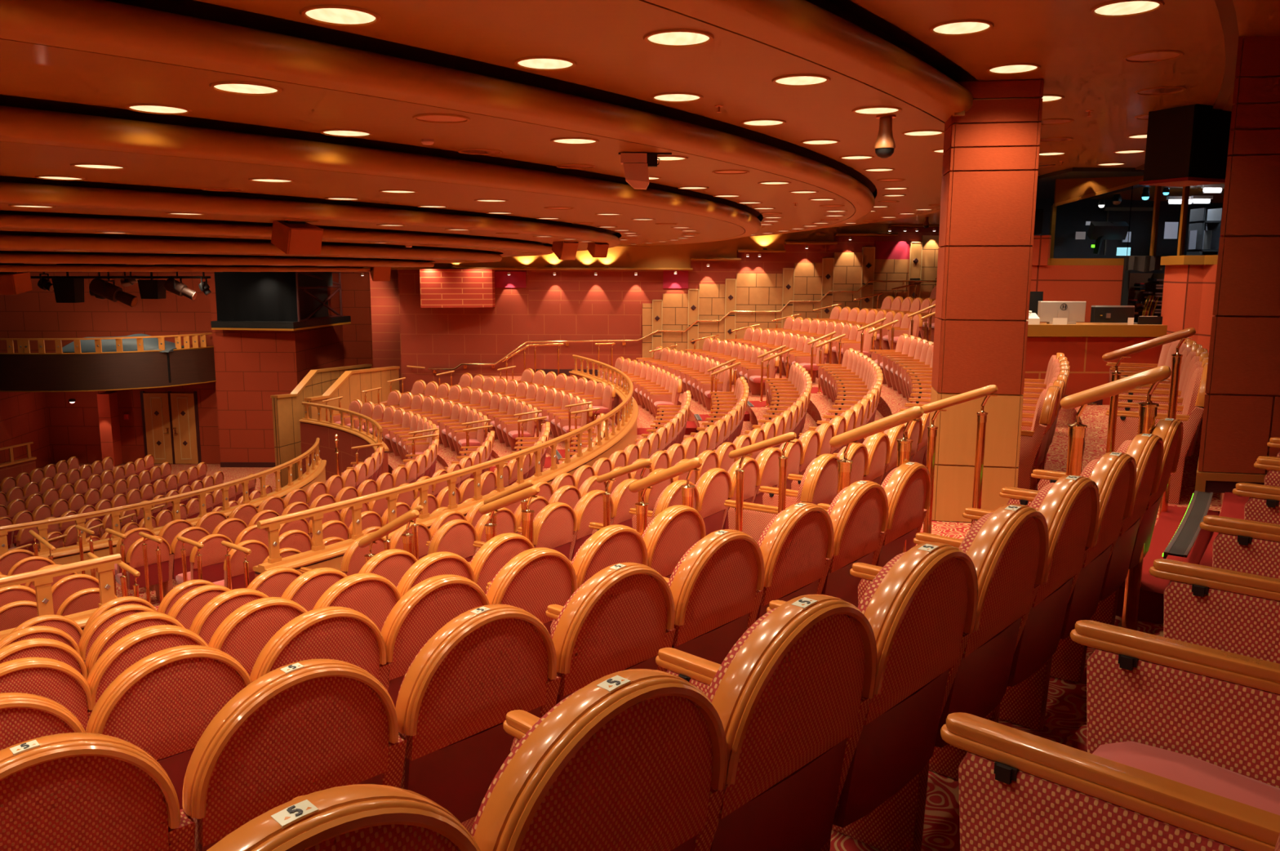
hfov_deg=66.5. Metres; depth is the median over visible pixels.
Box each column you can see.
[929,79,1044,522]
[1195,35,1279,493]
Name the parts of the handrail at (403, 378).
rail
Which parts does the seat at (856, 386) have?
armrest, panel, backrest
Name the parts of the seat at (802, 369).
armrest, panel, backrest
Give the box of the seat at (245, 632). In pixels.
[208,596,307,675]
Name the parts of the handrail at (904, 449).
post, rail, post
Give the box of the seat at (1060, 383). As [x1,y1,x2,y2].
[1022,379,1065,483]
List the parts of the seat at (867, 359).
armrest, panel, backrest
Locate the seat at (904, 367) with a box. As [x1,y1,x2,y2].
[902,366,932,403]
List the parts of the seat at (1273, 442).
armrest, armrest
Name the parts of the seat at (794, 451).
kick panel, panel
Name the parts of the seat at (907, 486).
armrest, panel, backrest, kick panel, panel, panel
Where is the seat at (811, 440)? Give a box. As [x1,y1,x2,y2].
[798,430,820,475]
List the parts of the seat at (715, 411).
armrest, panel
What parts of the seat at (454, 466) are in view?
panel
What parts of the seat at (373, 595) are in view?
panel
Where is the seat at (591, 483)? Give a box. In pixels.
[578,475,608,497]
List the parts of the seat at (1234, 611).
armrest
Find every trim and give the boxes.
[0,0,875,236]
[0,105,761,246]
[0,181,620,250]
[0,213,553,257]
[0,234,502,262]
[0,253,434,266]
[0,264,371,271]
[140,391,201,463]
[391,266,693,270]
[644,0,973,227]
[690,257,741,260]
[737,248,786,252]
[784,241,837,244]
[834,232,897,235]
[888,223,939,226]
[1047,257,1124,265]
[1048,204,1057,257]
[1053,182,1133,206]
[1119,256,1130,305]
[1133,178,1143,185]
[1135,0,1239,169]
[1149,185,1159,255]
[1160,254,1217,265]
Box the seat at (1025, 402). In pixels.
[1022,368,1069,462]
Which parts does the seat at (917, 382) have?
armrest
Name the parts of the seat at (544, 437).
kick panel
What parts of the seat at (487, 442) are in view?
armrest, panel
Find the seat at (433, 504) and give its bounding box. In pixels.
[410,493,438,517]
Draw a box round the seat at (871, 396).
[822,392,875,443]
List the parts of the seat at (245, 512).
panel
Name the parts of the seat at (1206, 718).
armrest, panel, seat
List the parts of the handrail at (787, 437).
post, rail, post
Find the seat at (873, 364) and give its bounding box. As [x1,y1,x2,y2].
[835,362,878,399]
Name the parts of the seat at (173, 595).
panel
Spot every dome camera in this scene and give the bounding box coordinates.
[874,114,896,158]
[923,216,929,227]
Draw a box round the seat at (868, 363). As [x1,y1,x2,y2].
[833,360,875,399]
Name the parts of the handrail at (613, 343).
rail, post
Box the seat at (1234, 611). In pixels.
[1149,558,1279,663]
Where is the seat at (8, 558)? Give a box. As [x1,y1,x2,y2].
[0,548,34,575]
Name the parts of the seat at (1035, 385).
panel, armrest, backrest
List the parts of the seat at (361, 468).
panel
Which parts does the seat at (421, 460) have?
panel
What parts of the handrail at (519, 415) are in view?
post, rail, post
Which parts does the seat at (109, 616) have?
panel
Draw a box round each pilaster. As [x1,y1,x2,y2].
[96,391,122,466]
[652,299,662,357]
[687,288,699,349]
[724,278,736,339]
[781,267,795,328]
[820,257,834,318]
[859,246,875,310]
[907,241,923,297]
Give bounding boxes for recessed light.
[8,204,57,208]
[23,262,56,263]
[34,175,86,180]
[53,250,89,251]
[70,163,127,169]
[94,231,133,233]
[124,103,191,114]
[125,263,155,264]
[163,252,194,253]
[165,212,206,215]
[200,186,243,191]
[206,264,231,265]
[208,81,282,95]
[209,235,242,237]
[248,177,294,182]
[249,253,276,255]
[284,218,319,221]
[300,4,381,26]
[315,255,341,256]
[319,128,373,137]
[324,196,360,199]
[368,241,393,243]
[376,224,406,226]
[378,189,417,193]
[412,113,471,123]
[417,204,448,208]
[420,244,443,245]
[444,228,471,230]
[457,148,502,155]
[474,199,508,202]
[485,211,514,213]
[495,232,520,234]
[513,56,577,71]
[536,217,561,219]
[543,206,574,208]
[550,137,599,144]
[555,164,595,168]
[559,238,579,239]
[572,222,595,223]
[595,213,622,215]
[595,226,617,227]
[612,229,631,231]
[630,218,655,220]
[643,29,714,47]
[648,176,662,180]
[650,92,703,102]
[655,222,677,224]
[657,155,688,161]
[671,226,692,228]
[677,186,708,189]
[682,232,700,234]
[711,169,749,174]
[712,194,741,197]
[737,201,762,204]
[740,118,786,126]
[751,207,775,209]
[758,181,791,184]
[760,212,782,213]
[761,220,780,222]
[771,74,831,86]
[788,190,818,193]
[800,138,839,145]
[802,225,818,226]
[808,198,835,200]
[812,222,830,223]
[819,204,844,206]
[819,218,839,220]
[823,214,844,216]
[824,209,847,212]
[839,155,874,159]
[851,106,902,115]
[863,168,895,171]
[863,219,877,221]
[873,205,888,207]
[876,177,905,181]
[877,200,899,202]
[880,216,896,217]
[882,186,908,189]
[882,194,906,196]
[897,213,915,214]
[901,129,945,136]
[913,208,933,210]
[928,19,994,35]
[931,148,943,153]
[986,62,1040,74]
[1038,164,1055,167]
[1039,151,1066,155]
[1040,118,1074,124]
[1040,137,1073,142]
[1042,94,1065,102]
[1089,0,1164,17]
[1096,162,1126,165]
[1112,149,1146,153]
[1122,49,1184,62]
[1125,133,1146,138]
[1134,86,1186,95]
[1134,114,1148,119]
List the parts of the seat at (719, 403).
armrest, panel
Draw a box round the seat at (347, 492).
[334,485,359,513]
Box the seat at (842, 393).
[837,372,883,396]
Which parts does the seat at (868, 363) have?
armrest, panel, backrest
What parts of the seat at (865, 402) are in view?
armrest, panel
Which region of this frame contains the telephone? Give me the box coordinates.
[1026,310,1039,324]
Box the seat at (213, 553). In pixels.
[175,533,233,584]
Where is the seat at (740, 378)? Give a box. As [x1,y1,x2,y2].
[709,376,744,408]
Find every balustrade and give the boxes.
[0,437,326,579]
[0,441,36,482]
[0,553,121,639]
[252,354,638,577]
[298,401,389,481]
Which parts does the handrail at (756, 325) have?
rail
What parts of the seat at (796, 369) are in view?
armrest, panel, backrest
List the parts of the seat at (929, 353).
panel, armrest, backrest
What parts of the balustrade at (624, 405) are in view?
panel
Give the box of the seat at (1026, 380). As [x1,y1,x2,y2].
[1024,352,1064,383]
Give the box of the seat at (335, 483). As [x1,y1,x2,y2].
[324,474,343,497]
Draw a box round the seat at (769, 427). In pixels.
[760,421,775,450]
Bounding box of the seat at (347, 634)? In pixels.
[249,605,391,690]
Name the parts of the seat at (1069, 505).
armrest, kick panel, backrest, panel, panel, number plate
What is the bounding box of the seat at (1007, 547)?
[849,503,1048,779]
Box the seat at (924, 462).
[881,430,927,466]
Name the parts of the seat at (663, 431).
panel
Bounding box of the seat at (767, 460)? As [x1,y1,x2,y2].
[753,447,782,504]
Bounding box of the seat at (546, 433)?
[514,430,549,471]
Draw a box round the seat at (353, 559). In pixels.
[299,533,386,575]
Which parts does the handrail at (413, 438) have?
rail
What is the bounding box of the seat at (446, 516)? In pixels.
[429,510,466,537]
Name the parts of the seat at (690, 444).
panel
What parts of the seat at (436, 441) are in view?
armrest, kick panel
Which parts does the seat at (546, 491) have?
panel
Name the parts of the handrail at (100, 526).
rail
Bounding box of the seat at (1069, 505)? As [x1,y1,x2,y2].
[913,474,1099,730]
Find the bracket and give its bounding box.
[952,110,964,115]
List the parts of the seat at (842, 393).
panel, armrest, backrest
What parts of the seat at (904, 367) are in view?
armrest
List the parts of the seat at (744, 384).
armrest, panel, backrest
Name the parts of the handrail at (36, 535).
post, rail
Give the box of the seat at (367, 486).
[356,479,377,503]
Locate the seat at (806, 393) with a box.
[766,391,809,432]
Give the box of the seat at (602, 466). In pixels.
[591,457,612,475]
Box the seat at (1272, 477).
[1253,457,1279,486]
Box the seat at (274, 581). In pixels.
[247,566,302,596]
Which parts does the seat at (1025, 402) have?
armrest, panel, backrest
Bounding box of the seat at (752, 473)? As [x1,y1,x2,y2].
[694,457,759,528]
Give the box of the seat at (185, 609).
[167,584,230,629]
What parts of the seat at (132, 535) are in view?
seat, panel, panel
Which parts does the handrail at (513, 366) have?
rail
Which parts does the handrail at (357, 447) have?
post, rail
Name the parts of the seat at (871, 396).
armrest, panel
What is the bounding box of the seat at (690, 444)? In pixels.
[680,436,697,458]
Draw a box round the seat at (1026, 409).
[1022,373,1068,469]
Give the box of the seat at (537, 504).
[513,495,549,533]
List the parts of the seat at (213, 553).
seat, backrest, kick panel, panel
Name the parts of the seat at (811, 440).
kick panel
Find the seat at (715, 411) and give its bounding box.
[710,392,748,435]
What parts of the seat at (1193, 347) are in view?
armrest, backrest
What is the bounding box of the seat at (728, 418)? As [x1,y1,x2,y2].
[690,413,733,443]
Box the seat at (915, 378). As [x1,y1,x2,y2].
[910,376,932,396]
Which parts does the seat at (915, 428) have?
panel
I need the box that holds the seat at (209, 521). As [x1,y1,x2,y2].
[195,511,227,533]
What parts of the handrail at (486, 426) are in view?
rail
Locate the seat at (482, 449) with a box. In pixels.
[451,444,486,474]
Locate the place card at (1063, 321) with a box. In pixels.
[1052,317,1066,324]
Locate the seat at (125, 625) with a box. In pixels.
[84,611,184,675]
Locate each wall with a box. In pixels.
[0,271,220,463]
[0,391,51,467]
[270,364,372,487]
[340,271,373,368]
[369,269,402,392]
[397,226,939,392]
[1024,336,1162,404]
[1030,265,1123,322]
[1031,167,1164,272]
[1031,235,1051,265]
[1053,176,1134,203]
[1133,175,1143,182]
[1160,264,1217,352]
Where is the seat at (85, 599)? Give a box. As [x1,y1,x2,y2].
[56,587,118,615]
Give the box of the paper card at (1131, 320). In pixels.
[1127,317,1133,324]
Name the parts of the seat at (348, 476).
panel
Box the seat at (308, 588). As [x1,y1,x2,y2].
[281,567,347,611]
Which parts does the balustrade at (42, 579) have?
cap rail, handrail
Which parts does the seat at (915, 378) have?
armrest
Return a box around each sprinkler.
[714,105,723,112]
[1085,110,1093,115]
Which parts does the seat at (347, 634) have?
panel, panel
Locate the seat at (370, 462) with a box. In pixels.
[340,456,375,479]
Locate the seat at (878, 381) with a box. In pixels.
[834,379,882,421]
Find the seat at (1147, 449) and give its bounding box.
[1004,433,1163,625]
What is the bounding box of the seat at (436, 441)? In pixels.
[402,438,439,475]
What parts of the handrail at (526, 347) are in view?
post, rail, post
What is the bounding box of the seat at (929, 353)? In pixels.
[894,342,933,397]
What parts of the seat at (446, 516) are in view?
panel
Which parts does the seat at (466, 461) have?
panel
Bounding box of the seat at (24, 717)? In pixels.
[0,692,85,750]
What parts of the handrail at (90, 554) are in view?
rail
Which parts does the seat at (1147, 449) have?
armrest, kick panel, backrest, panel, panel, number plate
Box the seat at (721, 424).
[682,418,726,449]
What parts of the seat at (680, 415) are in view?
armrest, kick panel, panel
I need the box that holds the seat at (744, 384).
[711,382,747,401]
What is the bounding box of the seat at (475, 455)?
[444,450,480,478]
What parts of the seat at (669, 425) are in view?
panel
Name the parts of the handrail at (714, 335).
rail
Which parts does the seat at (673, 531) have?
backrest, panel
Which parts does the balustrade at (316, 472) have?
handrail, cap rail, panel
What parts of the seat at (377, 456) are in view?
kick panel, panel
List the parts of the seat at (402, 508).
panel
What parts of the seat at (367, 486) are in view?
panel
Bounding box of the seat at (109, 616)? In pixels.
[78,604,155,661]
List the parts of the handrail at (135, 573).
post, rail, post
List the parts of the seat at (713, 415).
panel, armrest, kick panel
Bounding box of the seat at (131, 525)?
[120,521,139,533]
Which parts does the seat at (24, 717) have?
panel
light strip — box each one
[555,448,562,461]
[693,413,702,422]
[746,400,754,408]
[1162,490,1213,558]
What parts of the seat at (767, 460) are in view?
backrest, kick panel, panel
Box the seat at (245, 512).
[228,502,258,526]
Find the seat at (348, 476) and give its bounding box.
[341,468,356,487]
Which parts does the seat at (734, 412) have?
armrest, kick panel, panel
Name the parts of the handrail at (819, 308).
rail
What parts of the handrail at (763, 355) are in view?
post, rail, post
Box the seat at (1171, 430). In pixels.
[999,417,1183,625]
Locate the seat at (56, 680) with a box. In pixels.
[0,656,93,730]
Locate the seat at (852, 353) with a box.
[820,350,858,398]
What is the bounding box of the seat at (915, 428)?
[903,417,922,462]
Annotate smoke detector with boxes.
[421,138,434,144]
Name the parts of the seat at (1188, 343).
armrest, backrest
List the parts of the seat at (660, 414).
panel, armrest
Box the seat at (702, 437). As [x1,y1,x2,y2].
[663,430,708,457]
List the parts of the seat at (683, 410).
armrest, kick panel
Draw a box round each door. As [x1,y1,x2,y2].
[142,392,173,463]
[169,392,198,463]
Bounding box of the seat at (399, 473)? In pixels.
[391,466,407,487]
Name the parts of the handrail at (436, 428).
rail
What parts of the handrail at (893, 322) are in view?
post, rail, post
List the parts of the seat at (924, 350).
armrest, panel, backrest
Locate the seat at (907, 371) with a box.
[905,369,932,397]
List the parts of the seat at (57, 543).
panel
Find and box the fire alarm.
[124,413,129,418]
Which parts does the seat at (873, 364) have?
armrest, panel, backrest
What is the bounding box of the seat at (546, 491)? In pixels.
[533,480,553,501]
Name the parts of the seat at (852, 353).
armrest, panel, backrest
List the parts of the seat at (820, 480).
armrest, panel, armrest, panel, backrest, panel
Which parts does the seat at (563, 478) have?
panel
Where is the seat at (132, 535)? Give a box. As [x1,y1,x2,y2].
[114,527,155,591]
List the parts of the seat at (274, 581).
panel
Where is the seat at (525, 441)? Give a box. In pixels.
[515,421,550,471]
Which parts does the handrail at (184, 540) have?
post, rail, post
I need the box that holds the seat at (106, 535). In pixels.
[100,531,112,539]
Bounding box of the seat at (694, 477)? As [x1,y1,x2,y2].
[673,458,697,484]
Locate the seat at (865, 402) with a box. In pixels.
[816,397,870,443]
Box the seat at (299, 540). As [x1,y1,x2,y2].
[279,529,312,552]
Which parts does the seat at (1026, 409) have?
armrest, panel, kick panel, backrest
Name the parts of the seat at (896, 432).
kick panel, panel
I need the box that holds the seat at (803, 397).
[762,395,807,439]
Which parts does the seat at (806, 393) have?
armrest, kick panel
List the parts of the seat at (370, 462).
panel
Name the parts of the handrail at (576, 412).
post, rail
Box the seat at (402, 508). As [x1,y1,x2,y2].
[381,502,411,525]
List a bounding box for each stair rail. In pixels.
[406,364,425,369]
[427,280,937,373]
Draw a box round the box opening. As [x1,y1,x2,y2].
[210,271,351,330]
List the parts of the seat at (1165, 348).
panel, armrest, backrest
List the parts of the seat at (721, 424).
panel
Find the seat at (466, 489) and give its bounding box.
[458,477,474,503]
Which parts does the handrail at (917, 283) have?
rail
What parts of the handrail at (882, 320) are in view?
post, rail, post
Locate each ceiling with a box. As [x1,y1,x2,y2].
[0,38,854,235]
[0,141,744,246]
[0,203,599,249]
[0,227,541,256]
[0,248,488,262]
[56,262,409,266]
[195,0,944,226]
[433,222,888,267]
[849,0,1225,223]
[1141,0,1279,169]
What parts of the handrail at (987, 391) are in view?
post, rail, post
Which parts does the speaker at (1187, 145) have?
plate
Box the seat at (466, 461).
[458,456,472,487]
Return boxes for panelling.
[642,302,652,357]
[662,293,688,353]
[698,284,724,348]
[735,273,782,338]
[793,262,822,319]
[832,252,862,309]
[872,258,909,308]
[920,235,940,297]
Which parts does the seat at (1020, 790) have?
panel, backrest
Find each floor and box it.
[12,462,275,546]
[115,340,1249,850]
[483,375,569,381]
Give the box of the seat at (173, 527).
[158,519,193,546]
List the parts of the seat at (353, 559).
armrest, panel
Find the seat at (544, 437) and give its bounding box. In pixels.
[511,435,546,471]
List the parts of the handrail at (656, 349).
rail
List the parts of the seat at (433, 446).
kick panel, panel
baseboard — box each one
[220,462,275,466]
[532,368,597,375]
[1064,395,1102,404]
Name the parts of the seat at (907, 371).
armrest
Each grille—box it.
[0,275,14,293]
[288,228,322,253]
[560,242,577,259]
[593,244,608,257]
[1189,103,1231,177]
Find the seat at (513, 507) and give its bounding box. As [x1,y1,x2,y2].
[505,499,523,513]
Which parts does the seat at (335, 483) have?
panel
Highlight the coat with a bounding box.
[1125,255,1163,271]
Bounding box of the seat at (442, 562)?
[396,551,475,597]
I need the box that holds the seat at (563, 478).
[551,472,575,492]
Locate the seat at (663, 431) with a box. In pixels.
[628,426,667,450]
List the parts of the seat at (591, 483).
panel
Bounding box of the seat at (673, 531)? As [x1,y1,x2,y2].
[641,504,706,577]
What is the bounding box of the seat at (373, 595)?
[312,572,400,631]
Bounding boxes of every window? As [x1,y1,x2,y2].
[1053,185,1133,257]
[1127,183,1155,255]
[1153,186,1182,257]
[1177,174,1226,255]
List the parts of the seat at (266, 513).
panel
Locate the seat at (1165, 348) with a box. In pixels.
[1106,342,1172,382]
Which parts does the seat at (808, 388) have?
panel, armrest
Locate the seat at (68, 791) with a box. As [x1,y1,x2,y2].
[0,732,195,850]
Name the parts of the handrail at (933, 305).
post, rail, post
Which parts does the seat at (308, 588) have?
panel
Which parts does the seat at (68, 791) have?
number plate, panel, panel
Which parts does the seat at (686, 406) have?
armrest, kick panel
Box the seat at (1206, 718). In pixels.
[1070,619,1279,814]
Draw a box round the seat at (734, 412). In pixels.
[696,408,737,442]
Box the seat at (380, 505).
[368,497,387,516]
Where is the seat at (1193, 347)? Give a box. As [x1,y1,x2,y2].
[1119,343,1202,401]
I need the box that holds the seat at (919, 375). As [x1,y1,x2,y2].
[908,373,932,397]
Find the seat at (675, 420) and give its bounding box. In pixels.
[640,417,679,445]
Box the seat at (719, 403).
[711,385,748,405]
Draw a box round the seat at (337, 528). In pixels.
[311,520,350,546]
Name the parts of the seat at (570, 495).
panel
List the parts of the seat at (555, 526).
armrest, armrest, panel, panel, kick panel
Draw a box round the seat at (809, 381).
[771,379,812,401]
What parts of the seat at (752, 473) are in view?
backrest, kick panel, panel, panel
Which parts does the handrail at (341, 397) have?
post, rail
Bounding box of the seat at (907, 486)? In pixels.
[817,462,931,567]
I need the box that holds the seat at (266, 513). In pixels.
[248,509,279,526]
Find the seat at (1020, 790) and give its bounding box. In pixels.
[940,711,1279,850]
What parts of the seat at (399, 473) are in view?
panel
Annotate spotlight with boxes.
[37,271,53,291]
[51,271,84,302]
[88,271,106,298]
[88,271,137,306]
[120,271,138,286]
[137,271,165,298]
[164,271,197,299]
[198,271,211,295]
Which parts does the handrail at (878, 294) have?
rail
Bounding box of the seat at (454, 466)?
[446,462,462,488]
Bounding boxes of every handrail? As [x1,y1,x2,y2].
[8,543,31,551]
[28,529,55,560]
[48,533,66,546]
[75,524,94,573]
[85,523,103,537]
[87,551,98,577]
[105,528,128,595]
[116,560,140,597]
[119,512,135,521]
[138,531,164,603]
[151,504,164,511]
[177,535,204,582]
[221,540,251,589]
[322,395,342,421]
[351,442,382,465]
[358,509,419,562]
[361,386,381,403]
[379,504,423,559]
[386,377,405,392]
[407,433,438,473]
[408,427,438,453]
[435,370,454,385]
[462,418,490,446]
[462,425,493,471]
[479,484,539,545]
[483,480,533,535]
[497,365,515,379]
[502,344,528,381]
[513,409,542,437]
[517,416,546,466]
[528,342,564,375]
[564,401,592,447]
[570,407,599,428]
[595,342,615,366]
[596,458,652,527]
[628,457,702,535]
[648,344,677,359]
[689,333,719,348]
[707,358,736,413]
[711,361,741,391]
[728,431,796,531]
[730,324,759,338]
[757,344,786,401]
[763,347,793,406]
[771,313,800,328]
[807,331,836,387]
[813,302,842,318]
[815,333,845,392]
[829,405,924,552]
[853,292,883,308]
[857,317,886,352]
[867,320,898,352]
[891,281,920,297]
[907,303,935,341]
[920,311,935,339]
[921,384,997,533]
[1060,365,1171,631]
[1102,327,1195,518]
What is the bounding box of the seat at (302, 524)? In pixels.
[278,518,311,537]
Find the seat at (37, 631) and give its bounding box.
[0,625,85,662]
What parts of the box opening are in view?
frame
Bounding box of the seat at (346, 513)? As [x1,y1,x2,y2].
[340,502,369,527]
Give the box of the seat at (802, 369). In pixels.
[768,367,805,405]
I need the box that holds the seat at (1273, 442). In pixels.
[1254,437,1279,462]
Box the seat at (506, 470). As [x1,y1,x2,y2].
[493,463,510,488]
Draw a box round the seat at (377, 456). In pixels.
[371,451,381,480]
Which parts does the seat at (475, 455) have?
panel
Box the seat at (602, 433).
[569,431,604,452]
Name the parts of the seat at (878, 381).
armrest, panel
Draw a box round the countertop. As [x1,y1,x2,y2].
[1027,322,1167,337]
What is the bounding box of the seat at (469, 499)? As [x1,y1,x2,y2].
[462,497,475,502]
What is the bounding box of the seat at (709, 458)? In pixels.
[695,449,719,483]
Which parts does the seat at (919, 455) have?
kick panel, panel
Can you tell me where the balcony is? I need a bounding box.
[0,332,216,391]
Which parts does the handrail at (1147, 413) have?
post, rail, post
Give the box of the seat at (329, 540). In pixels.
[323,536,345,546]
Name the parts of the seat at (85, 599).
panel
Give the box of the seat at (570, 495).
[548,484,581,509]
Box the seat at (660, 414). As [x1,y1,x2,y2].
[656,396,691,426]
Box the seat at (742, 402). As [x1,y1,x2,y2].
[705,400,745,436]
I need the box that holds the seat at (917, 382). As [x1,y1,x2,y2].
[911,380,931,392]
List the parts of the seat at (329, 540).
panel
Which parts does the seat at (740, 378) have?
armrest, panel, backrest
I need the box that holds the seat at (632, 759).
[471,668,728,850]
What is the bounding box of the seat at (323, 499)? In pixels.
[309,493,336,508]
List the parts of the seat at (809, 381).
armrest, panel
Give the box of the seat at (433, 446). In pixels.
[404,443,436,477]
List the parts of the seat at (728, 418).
panel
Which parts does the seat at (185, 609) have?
panel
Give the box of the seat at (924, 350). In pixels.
[890,341,933,393]
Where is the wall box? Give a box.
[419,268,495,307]
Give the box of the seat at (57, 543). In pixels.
[37,531,65,548]
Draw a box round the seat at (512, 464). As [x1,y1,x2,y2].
[506,458,517,485]
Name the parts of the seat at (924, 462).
kick panel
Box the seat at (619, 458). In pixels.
[608,450,626,469]
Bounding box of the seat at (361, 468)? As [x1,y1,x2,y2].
[353,462,367,488]
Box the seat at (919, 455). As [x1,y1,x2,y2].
[863,412,929,463]
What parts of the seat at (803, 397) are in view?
armrest, kick panel, panel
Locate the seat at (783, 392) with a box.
[771,373,810,397]
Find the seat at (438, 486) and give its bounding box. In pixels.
[431,469,448,497]
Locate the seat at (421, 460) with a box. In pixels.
[391,453,426,481]
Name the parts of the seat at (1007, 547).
armrest, panel, backrest, kick panel, panel, number plate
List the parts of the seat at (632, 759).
armrest, backrest, number plate, panel, panel, kick panel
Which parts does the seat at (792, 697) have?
armrest, backrest, panel, kick panel, panel, number plate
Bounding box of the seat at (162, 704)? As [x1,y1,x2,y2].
[85,644,252,808]
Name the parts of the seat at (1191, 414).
armrest, panel, armrest, panel, backrest, kick panel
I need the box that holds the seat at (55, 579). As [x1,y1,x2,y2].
[25,564,77,589]
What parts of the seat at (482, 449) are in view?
panel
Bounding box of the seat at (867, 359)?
[831,356,871,399]
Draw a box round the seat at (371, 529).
[361,525,381,534]
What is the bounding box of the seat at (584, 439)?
[571,421,604,442]
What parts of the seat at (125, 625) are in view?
panel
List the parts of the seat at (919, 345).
armrest, panel, backrest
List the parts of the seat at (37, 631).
panel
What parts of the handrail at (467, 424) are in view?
rail, post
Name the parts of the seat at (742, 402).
armrest, kick panel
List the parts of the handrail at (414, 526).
rail, post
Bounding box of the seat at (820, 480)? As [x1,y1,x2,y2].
[724,453,839,542]
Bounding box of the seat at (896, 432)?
[833,423,907,484]
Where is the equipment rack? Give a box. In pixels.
[1127,272,1164,322]
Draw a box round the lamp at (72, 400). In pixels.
[68,398,75,403]
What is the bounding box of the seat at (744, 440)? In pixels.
[732,434,751,460]
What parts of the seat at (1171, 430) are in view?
armrest, armrest, panel, panel, kick panel, panel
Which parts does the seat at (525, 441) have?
armrest, armrest, panel, panel, backrest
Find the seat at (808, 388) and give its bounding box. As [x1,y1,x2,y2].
[768,386,811,428]
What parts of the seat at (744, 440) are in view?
panel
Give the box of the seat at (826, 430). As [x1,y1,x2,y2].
[776,422,834,457]
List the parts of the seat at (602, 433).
armrest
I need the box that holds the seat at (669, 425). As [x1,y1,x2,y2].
[635,422,674,449]
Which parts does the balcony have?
handrail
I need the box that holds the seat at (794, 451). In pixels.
[777,438,803,488]
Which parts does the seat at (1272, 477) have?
armrest, panel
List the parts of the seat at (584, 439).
panel, armrest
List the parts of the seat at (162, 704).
panel, kick panel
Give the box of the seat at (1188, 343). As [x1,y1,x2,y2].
[1114,339,1195,401]
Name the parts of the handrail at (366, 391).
rail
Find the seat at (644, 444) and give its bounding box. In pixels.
[608,437,650,458]
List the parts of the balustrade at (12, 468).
handrail, panel, cap rail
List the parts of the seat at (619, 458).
panel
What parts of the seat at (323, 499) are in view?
panel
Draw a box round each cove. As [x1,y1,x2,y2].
[0,93,762,231]
[0,175,621,237]
[0,209,552,246]
[0,231,502,254]
[0,250,433,262]
[0,262,363,267]
[106,0,877,213]
[805,0,978,81]
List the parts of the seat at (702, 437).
panel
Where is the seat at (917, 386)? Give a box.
[911,384,932,389]
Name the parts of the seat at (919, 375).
armrest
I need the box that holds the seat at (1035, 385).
[1023,355,1066,388]
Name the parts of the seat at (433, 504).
panel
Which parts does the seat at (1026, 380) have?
panel, armrest, backrest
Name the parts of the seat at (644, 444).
panel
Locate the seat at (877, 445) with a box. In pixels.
[862,431,889,484]
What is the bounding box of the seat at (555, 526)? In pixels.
[472,502,577,560]
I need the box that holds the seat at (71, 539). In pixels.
[62,524,77,546]
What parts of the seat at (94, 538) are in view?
panel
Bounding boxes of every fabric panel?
[494,271,526,287]
[662,270,688,288]
[874,240,910,258]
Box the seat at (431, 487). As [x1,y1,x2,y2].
[414,475,434,498]
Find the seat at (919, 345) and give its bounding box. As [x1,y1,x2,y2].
[885,338,927,390]
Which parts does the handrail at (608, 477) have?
post, rail, post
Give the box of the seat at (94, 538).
[85,535,100,542]
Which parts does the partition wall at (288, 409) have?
cap rail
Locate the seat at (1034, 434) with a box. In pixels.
[1017,385,1060,489]
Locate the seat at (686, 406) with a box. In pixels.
[653,404,688,443]
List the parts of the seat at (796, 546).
backrest, kick panel, panel, number plate, panel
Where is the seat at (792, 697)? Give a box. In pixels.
[655,594,877,850]
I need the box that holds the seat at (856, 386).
[836,365,879,395]
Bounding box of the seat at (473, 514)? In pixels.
[465,499,484,527]
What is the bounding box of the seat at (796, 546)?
[755,502,834,621]
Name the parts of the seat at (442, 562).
panel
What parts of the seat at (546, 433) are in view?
armrest, kick panel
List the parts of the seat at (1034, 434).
armrest, armrest, panel, panel, backrest, kick panel, panel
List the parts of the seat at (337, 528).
panel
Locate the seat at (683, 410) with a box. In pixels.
[650,408,686,444]
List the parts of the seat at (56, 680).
panel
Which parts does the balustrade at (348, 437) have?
panel, handrail, cap rail, panel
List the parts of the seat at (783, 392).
armrest, panel, backrest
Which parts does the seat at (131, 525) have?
panel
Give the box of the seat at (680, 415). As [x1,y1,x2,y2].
[646,412,683,443]
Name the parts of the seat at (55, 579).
panel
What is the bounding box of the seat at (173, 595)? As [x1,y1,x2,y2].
[157,578,214,613]
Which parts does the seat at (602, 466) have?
panel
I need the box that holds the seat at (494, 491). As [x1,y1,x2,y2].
[488,488,498,493]
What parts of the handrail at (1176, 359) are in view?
post, rail, post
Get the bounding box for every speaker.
[0,271,32,294]
[271,220,323,254]
[369,266,391,280]
[551,241,578,259]
[586,242,608,257]
[618,152,671,189]
[1138,103,1231,186]
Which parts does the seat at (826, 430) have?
panel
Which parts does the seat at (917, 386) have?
armrest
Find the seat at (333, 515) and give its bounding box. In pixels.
[308,510,342,539]
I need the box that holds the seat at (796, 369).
[765,364,802,405]
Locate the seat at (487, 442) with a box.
[456,440,490,473]
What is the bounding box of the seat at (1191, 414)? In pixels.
[1105,362,1208,503]
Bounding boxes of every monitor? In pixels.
[1029,291,1043,315]
[1037,301,1086,324]
[1089,305,1134,322]
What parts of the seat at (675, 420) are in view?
armrest, panel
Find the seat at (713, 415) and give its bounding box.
[708,395,746,435]
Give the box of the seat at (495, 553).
[467,532,534,594]
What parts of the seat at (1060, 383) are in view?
armrest, panel, kick panel, backrest, panel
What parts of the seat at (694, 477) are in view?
panel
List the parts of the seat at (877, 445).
backrest, panel, kick panel, panel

